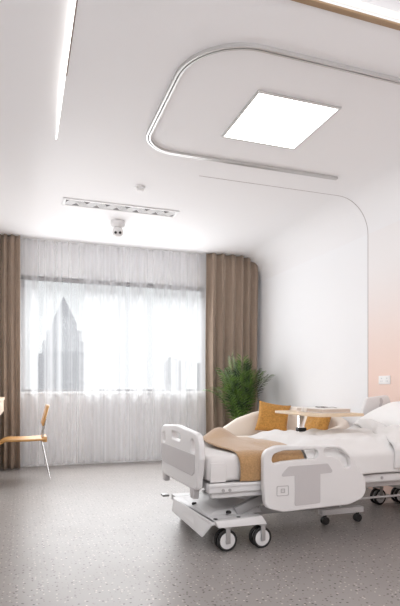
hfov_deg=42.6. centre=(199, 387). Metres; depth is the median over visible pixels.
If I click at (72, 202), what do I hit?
ceiling vent
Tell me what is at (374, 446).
duvet
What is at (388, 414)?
bed pillow
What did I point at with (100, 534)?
floor
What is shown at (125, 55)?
ceiling
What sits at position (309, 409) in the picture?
magazine
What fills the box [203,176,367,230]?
trim
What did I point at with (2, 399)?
desk
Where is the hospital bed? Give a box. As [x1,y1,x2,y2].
[161,395,399,551]
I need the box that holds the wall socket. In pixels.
[379,376,390,383]
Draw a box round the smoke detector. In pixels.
[135,185,144,191]
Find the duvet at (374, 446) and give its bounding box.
[249,419,399,473]
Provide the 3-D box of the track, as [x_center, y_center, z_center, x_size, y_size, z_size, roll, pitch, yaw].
[0.865,-1.959,3.895,2.377,0.022,1.469,0,0,-19]
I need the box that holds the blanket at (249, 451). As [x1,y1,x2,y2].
[203,427,303,480]
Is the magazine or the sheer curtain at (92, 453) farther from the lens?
the sheer curtain at (92, 453)
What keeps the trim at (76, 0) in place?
attached to the ceiling
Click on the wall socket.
(382, 379)
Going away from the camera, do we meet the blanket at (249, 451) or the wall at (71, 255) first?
the blanket at (249, 451)
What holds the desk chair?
on the floor
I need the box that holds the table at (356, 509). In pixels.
[275,410,363,524]
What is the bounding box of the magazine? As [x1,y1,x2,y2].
[296,407,350,412]
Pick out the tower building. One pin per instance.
(71, 345)
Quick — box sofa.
[223,406,348,436]
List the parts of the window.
sill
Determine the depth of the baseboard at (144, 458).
7.04 m
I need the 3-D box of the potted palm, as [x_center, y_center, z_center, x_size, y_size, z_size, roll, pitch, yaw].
[0.536,0.277,7.131,1.080,1.546,0.734,0,0,-19]
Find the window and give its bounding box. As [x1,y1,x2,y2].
[21,275,199,393]
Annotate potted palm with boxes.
[201,353,273,419]
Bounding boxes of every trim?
[66,0,77,75]
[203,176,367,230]
[291,0,399,30]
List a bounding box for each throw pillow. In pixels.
[255,400,290,430]
[305,416,330,429]
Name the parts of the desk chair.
seat, backrest, leg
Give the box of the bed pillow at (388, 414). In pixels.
[353,401,399,425]
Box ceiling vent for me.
[62,197,179,217]
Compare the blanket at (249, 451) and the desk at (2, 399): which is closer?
the blanket at (249, 451)
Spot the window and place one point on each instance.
(64, 280)
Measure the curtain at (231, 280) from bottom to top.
3.002 m
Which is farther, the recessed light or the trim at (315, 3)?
the recessed light
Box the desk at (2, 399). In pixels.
[0,397,4,414]
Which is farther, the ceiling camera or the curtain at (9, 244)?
the curtain at (9, 244)
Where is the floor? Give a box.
[0,460,399,605]
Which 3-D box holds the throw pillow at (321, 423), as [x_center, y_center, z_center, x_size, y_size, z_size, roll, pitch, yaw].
[1.282,0.420,5.651,0.203,0.354,0.396,0,0,-33]
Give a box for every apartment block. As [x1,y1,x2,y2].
[168,357,180,388]
[197,363,199,388]
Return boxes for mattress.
[203,441,305,482]
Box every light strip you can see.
[56,0,75,138]
[331,0,399,19]
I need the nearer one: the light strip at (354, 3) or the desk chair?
the light strip at (354, 3)
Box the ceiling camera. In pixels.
[110,219,124,237]
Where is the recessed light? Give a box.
[222,90,340,149]
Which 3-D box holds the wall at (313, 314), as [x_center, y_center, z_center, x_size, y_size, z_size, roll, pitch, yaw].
[2.327,-0.280,3.885,0.100,2.660,9.020,0,0,-19]
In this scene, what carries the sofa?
on the floor
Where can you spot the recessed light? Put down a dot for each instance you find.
(269, 118)
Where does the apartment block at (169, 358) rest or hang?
on the ground
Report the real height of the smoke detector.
0.046 m
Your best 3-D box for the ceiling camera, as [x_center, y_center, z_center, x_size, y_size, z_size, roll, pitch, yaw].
[-0.974,-1.875,6.076,0.176,0.190,0.176,0,0,-19]
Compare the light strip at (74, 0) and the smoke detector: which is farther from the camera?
the smoke detector
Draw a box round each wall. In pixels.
[21,240,199,461]
[257,220,399,494]
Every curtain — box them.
[0,234,19,469]
[20,238,205,465]
[205,253,257,433]
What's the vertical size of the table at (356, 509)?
0.843 m
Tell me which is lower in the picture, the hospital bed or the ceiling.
the hospital bed
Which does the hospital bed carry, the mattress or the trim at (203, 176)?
the mattress
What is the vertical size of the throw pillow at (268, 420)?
0.439 m
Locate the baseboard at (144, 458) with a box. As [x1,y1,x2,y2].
[20,456,161,466]
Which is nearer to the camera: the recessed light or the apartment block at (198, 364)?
the recessed light
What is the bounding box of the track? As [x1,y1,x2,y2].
[146,43,399,179]
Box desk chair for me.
[0,404,50,479]
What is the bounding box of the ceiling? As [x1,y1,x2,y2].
[0,0,399,282]
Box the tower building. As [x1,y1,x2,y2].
[37,296,83,388]

